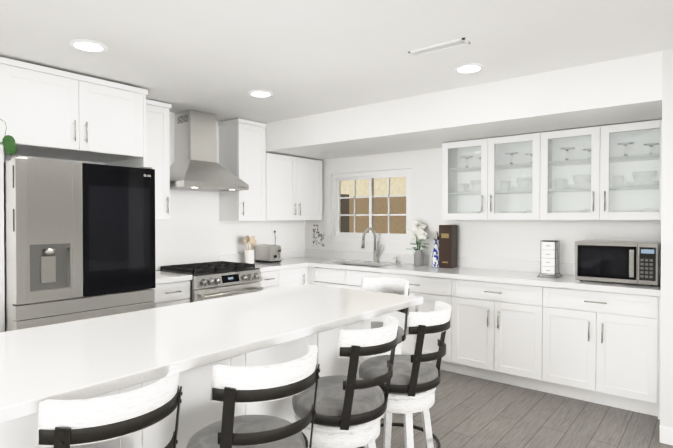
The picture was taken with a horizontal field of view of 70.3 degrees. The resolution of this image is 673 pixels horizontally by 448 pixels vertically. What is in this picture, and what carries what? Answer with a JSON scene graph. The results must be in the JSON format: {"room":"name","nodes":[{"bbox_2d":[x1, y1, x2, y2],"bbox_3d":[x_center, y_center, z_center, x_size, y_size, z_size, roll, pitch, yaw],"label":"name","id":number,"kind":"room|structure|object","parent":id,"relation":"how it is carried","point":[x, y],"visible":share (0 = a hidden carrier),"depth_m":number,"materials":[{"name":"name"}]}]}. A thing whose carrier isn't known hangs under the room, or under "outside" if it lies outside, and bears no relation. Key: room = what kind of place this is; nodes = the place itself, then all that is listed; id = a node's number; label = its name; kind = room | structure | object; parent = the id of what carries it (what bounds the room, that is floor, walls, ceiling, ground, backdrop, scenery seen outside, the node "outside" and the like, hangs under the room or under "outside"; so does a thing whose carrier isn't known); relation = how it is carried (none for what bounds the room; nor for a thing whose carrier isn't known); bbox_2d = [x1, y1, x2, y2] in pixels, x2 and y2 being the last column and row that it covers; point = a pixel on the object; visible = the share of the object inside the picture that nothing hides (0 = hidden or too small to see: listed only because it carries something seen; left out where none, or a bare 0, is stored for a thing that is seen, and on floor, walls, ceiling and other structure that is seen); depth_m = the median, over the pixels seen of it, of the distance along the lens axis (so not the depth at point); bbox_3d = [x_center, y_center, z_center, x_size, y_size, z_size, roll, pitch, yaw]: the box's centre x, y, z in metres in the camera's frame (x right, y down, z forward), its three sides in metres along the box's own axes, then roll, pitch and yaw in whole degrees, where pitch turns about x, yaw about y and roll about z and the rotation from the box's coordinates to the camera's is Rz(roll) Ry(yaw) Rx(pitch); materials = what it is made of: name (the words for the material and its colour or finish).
{"room":"kitchen","nodes":[
{"label":"kitchen","id":0,"kind":"room"},
{"bbox_2d":[4,112,304,270],"bbox_3d":[-2.496,0.137,3.787,0.160,2.460,6.760,1,1,39],"label":"wall","id":1,"kind":"structure","parent":0,"point":[193,229],"depth_m":5.01,"materials":[{"name":"paint"}]},
{"bbox_2d":[170,109,248,191],"bbox_3d":[-1.319,-0.719,4.708,0.500,0.760,0.755,1,1,39],"label":"hood chimney","id":2,"kind":"object","parent":1,"relation":"attached to","point":[195,166],"visible":0.98,"depth_m":4.65,"materials":[{"name":"metal"}]},
{"bbox_2d":[146,99,321,220],"bbox_3d":[-1.069,-0.566,5.128,0.365,1.063,2.490,1,1,39],"label":"wall cabinets","id":3,"kind":"object","parent":1,"relation":"attached to","point":[283,187],"depth_m":5.13,"materials":[{"name":"white painted wood"},{"name":"steel"}]},
{"bbox_2d":[272,226,275,234],"bbox_3d":[-0.754,0.077,5.805,0.017,0.115,0.070,1,1,39],"label":"outlet","id":4,"kind":"object","parent":1,"relation":"attached to","point":[273,230],"visible":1,"depth_m":5.79,"materials":[{"name":"white plastic"}]},
{"bbox_2d":[0,0,672,123],"bbox_3d":[0.075,-1.110,1.704,6.760,0.080,6.760,1,1,39],"label":"ceiling","id":5,"kind":"structure","parent":0,"point":[220,59],"depth_m":2.87,"materials":[{"name":"paint"}]},
{"bbox_2d":[69,39,106,52],"bbox_3d":[-1.505,-1.077,2.899,0.208,0.012,0.208,1,1,39],"label":"recessed light","id":6,"kind":"object","parent":5,"relation":"in","point":[88,46],"visible":1,"depth_m":2.88,"materials":[{"name":"white plastic"}]},
{"bbox_2d":[248,90,272,97],"bbox_3d":[-0.636,-1.089,4.010,0.208,0.012,0.208,1,1,39],"label":"recessed light","id":7,"kind":"object","parent":5,"relation":"in","point":[260,94],"visible":0.98,"depth_m":4.00,"materials":[{"name":"white plastic"}]},
{"bbox_2d":[408,38,469,56],"bbox_3d":[0.623,-1.078,2.920,0.370,0.010,0.090,1,1,39],"label":"ceiling vent","id":8,"kind":"object","parent":5,"relation":"in","point":[441,46],"visible":1,"depth_m":2.91,"materials":[{"name":"white plastic"}]},
{"bbox_2d":[265,51,662,159],"bbox_3d":[0.813,-0.949,4.613,3.945,0.305,0.985,1,1,39],"label":"bulkhead","id":9,"kind":"object","parent":5,"relation":"attached to","point":[620,91],"visible":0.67,"depth_m":3.80,"materials":[{"name":"paint"}]},
{"bbox_2d":[454,63,483,73],"bbox_3d":[0.923,-1.082,3.333,0.208,0.012,0.208,1,1,39],"label":"recessed light","id":10,"kind":"object","parent":5,"relation":"in","point":[469,68],"visible":0.96,"depth_m":3.32,"materials":[{"name":"white plastic"}]},
{"bbox_2d":[305,148,660,262],"bbox_3d":[1.172,0.123,5.071,3.945,2.460,0.160,1,1,39],"label":"wall","id":11,"kind":"structure","parent":0,"point":[521,240],"depth_m":4.90,"materials":[{"name":"paint"}]},
{"bbox_2d":[313,225,323,245],"bbox_3d":[-0.230,0.145,6.092,0.190,0.275,0.002,1,1,39],"label":"picture","id":12,"kind":"object","parent":11,"relation":"attached to","point":[318,238],"visible":1,"depth_m":6.10},
{"bbox_2d":[331,169,410,243],"bbox_3d":[0.404,-0.200,5.640,1.133,0.830,0.112,1,1,39],"label":"window","id":13,"kind":"structure","parent":11,"relation":"in","point":[379,202],"depth_m":5.62,"materials":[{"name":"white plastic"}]},
{"bbox_2d":[442,119,661,219],"bbox_3d":[1.829,-0.410,4.199,1.828,0.751,0.360,1,1,39],"label":"wall cabinet","id":14,"kind":"object","parent":11,"relation":"attached to","point":[609,172],"depth_m":4.09,"materials":[{"name":"white painted wood"},{"name":"glass"}]},
{"bbox_2d":[358,370,672,447],"bbox_3d":[0.075,1.430,1.732,6.760,0.080,6.760,1,1,39],"label":"floor","id":15,"kind":"structure","parent":0,"point":[466,411],"depth_m":3.32,"materials":[{"name":"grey wood"}]},
{"bbox_2d":[0,57,147,332],"bbox_3d":[-2.081,0.149,3.624,0.685,2.440,1.049,1,1,39],"label":"tall cabinet","id":16,"kind":"object","parent":15,"relation":"on","point":[46,112],"visible":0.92,"depth_m":3.38,"materials":[{"name":"white wood"}]},
{"bbox_2d":[4,155,155,331],"bbox_3d":[-2.002,0.469,3.570,0.826,1.802,0.936,1,1,39],"label":"refrigerator","id":17,"kind":"object","parent":15,"relation":"on","point":[79,241],"visible":0.73,"depth_m":3.22,"materials":[{"name":"metal"}]},
{"bbox_2d":[36,364,182,447],"bbox_3d":[-0.743,0.927,1.474,0.526,0.937,0.465,1,1,39],"label":"stool","id":18,"kind":"object","parent":15,"relation":"on","point":[65,423],"visible":1,"depth_m":1.26,"materials":[{"name":"white wood"}]},
{"bbox_2d":[0,318,370,447],"bbox_3d":[-0.680,0.945,2.521,0.598,0.874,2.216,1,1,39],"label":"kitchen island","id":19,"kind":"object","parent":15,"relation":"on","point":[199,410],"visible":0.06,"depth_m":2.16,"materials":[{"name":"white wood"}]},
{"bbox_2d":[0,284,422,422],"bbox_3d":[-0.558,0.487,2.418,0.980,0.040,2.310,1,1,39],"label":"island countertop","id":20,"kind":"structure","parent":19,"relation":"on","point":[84,358],"depth_m":1.99,"materials":[{"name":"white stone"}]},
{"bbox_2d":[156,261,262,302],"bbox_3d":[-1.208,0.880,4.639,0.718,0.957,0.760,1,1,39],"label":"gas range","id":21,"kind":"object","parent":15,"relation":"on","point":[214,280],"visible":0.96,"depth_m":4.45,"materials":[{"name":"metal"}]},
{"bbox_2d":[152,266,307,307],"bbox_3d":[-1.153,0.919,4.822,0.640,0.874,1.988,1,1,39],"label":"base cabinet","id":22,"kind":"object","parent":15,"relation":"on","point":[172,293],"visible":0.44,"depth_m":4.87,"materials":[{"name":"white wood"}]},
{"bbox_2d":[155,249,307,283],"bbox_3d":[-0.979,0.409,5.038,0.632,0.140,2.553,1,1,39],"label":"countertop","id":23,"kind":"structure","parent":22,"relation":"on","point":[163,277],"depth_m":5.17,"materials":[{"name":"white stone"}]},
{"bbox_2d":[243,235,256,263],"bbox_3d":[-0.959,0.281,5.252,0.135,0.308,0.134,1,1,39],"label":"utensil crock","id":24,"kind":"object","parent":23,"relation":"on","point":[249,254],"visible":1,"depth_m":5.21,"materials":[{"name":"white ceramic"}]},
{"bbox_2d":[255,237,280,262],"bbox_3d":[-0.729,0.265,5.539,0.377,0.335,0.413,1,1,39],"label":"toaster","id":25,"kind":"object","parent":23,"relation":"on","point":[268,253],"visible":1,"depth_m":5.34,"materials":[{"name":"silver metal"}]},
{"bbox_2d":[186,345,319,447],"bbox_3d":[-0.314,0.923,1.769,0.524,0.937,0.468,1,1,39],"label":"stool","id":26,"kind":"object","parent":15,"relation":"on","point":[231,386],"visible":1,"depth_m":1.55,"materials":[{"name":"white wood"}]},
{"bbox_2d":[292,315,398,447],"bbox_3d":[0.032,0.918,2.262,0.526,0.937,0.464,1,1,39],"label":"stool","id":27,"kind":"object","parent":15,"relation":"on","point":[350,408],"visible":0.96,"depth_m":2.09,"materials":[{"name":"white wood"}]},
{"bbox_2d":[360,277,408,417],"bbox_3d":[0.306,0.903,3.608,0.465,0.937,0.526,1,1,39],"label":"stool","id":28,"kind":"object","parent":15,"relation":"on","point":[388,285],"visible":0.23,"depth_m":3.74,"materials":[{"name":"white wood"}]},
{"bbox_2d":[359,301,451,447],"bbox_3d":[0.367,0.914,2.647,0.526,0.937,0.465,1,1,39],"label":"stool","id":29,"kind":"object","parent":15,"relation":"on","point":[415,381],"visible":0.69,"depth_m":2.49,"materials":[{"name":"white wood"}]},
{"bbox_2d":[308,266,660,419],"bbox_3d":[1.147,0.922,4.583,3.356,0.874,0.640,1,1,39],"label":"base cabinet","id":30,"kind":"object","parent":15,"relation":"on","point":[600,347],"visible":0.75,"depth_m":3.81,"materials":[{"name":"white wood"}]},
{"bbox_2d":[281,249,660,295],"bbox_3d":[0.922,0.517,4.765,3.939,0.350,0.632,1,1,39],"label":"countertop","id":31,"kind":"structure","parent":30,"relation":"on","point":[507,271],"depth_m":4.56,"materials":[{"name":"white stone"}]},
{"bbox_2d":[361,227,381,261],"bbox_3d":[0.393,0.235,5.351,0.127,0.399,0.298,1,1,39],"label":"pull-down faucet","id":32,"kind":"object","parent":31,"relation":"on","point":[375,254],"visible":1,"depth_m":5.42,"materials":[{"name":"silver metal"}]},
{"bbox_2d":[406,219,427,265],"bbox_3d":[0.858,0.192,5.048,0.262,0.492,0.252,1,1,39],"label":"flower vase","id":33,"kind":"object","parent":31,"relation":"on","point":[416,228],"visible":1,"depth_m":4.99,"materials":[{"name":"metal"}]},
{"bbox_2d":[432,231,438,266],"bbox_3d":[1.033,0.257,4.928,0.100,0.365,0.100,1,1,39],"label":"decanter","id":34,"kind":"object","parent":31,"relation":"on","point":[435,257],"visible":0.83,"depth_m":4.90,"materials":[{"name":"blue ceramic"}]},
{"bbox_2d":[439,225,457,267],"bbox_3d":[1.131,0.225,4.841,0.140,0.430,0.142,1,1,39],"label":"gift box","id":35,"kind":"object","parent":31,"relation":"on","point":[447,246],"visible":0.98,"depth_m":4.79,"materials":[{"name":"brown cardboard"}]},
{"bbox_2d":[537,240,561,277],"bbox_3d":[1.816,0.294,4.067,0.160,0.307,0.160,1,1,39],"label":"rack","id":36,"kind":"object","parent":31,"relation":"on","point":[549,257],"visible":1,"depth_m":4.03,"materials":[{"name":"white plastic"}]},
{"bbox_2d":[574,240,660,285],"bbox_3d":[2.255,0.279,3.771,0.594,0.345,0.503,1,1,39],"label":"microwave oven","id":37,"kind":"object","parent":31,"relation":"on","point":[631,262],"visible":0.83,"depth_m":3.60,"materials":[{"name":"metal"}]},
{"bbox_2d":[660,49,672,427],"bbox_3d":[2.564,0.142,3.319,0.420,2.460,1.145,1,1,39],"label":"wall","id":38,"kind":"structure","parent":0,"point":[666,372],"depth_m":2.98,"materials":[{"name":"paint"}]},
{"bbox_2d":[659,426,672,445],"bbox_3d":[2.206,1.325,2.877,0.434,0.105,0.014,1,1,39],"label":"baseboard","id":39,"kind":"structure","parent":38,"relation":"attached to","point":[666,435],"depth_m":2.98,"materials":[{"name":"white wood"}]},
{"bbox_3d":[-2.618,0.316,2.974,0.665,2.120,0.656,1,1,39],"label":"pantry cabinet","id":40,"kind":"object","parent":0,"visible":0},
{"bbox_2d":[0,119,16,154],"bbox_3d":[-2.311,-0.593,2.969,0.294,0.628,0.476,1,1,39],"label":"pothos plant","id":41,"kind":"object","parent":40,"relation":"on","point":[9,144],"visible":1,"depth_m":3.03,"materials":[{"name":"green plant"}]}
]}

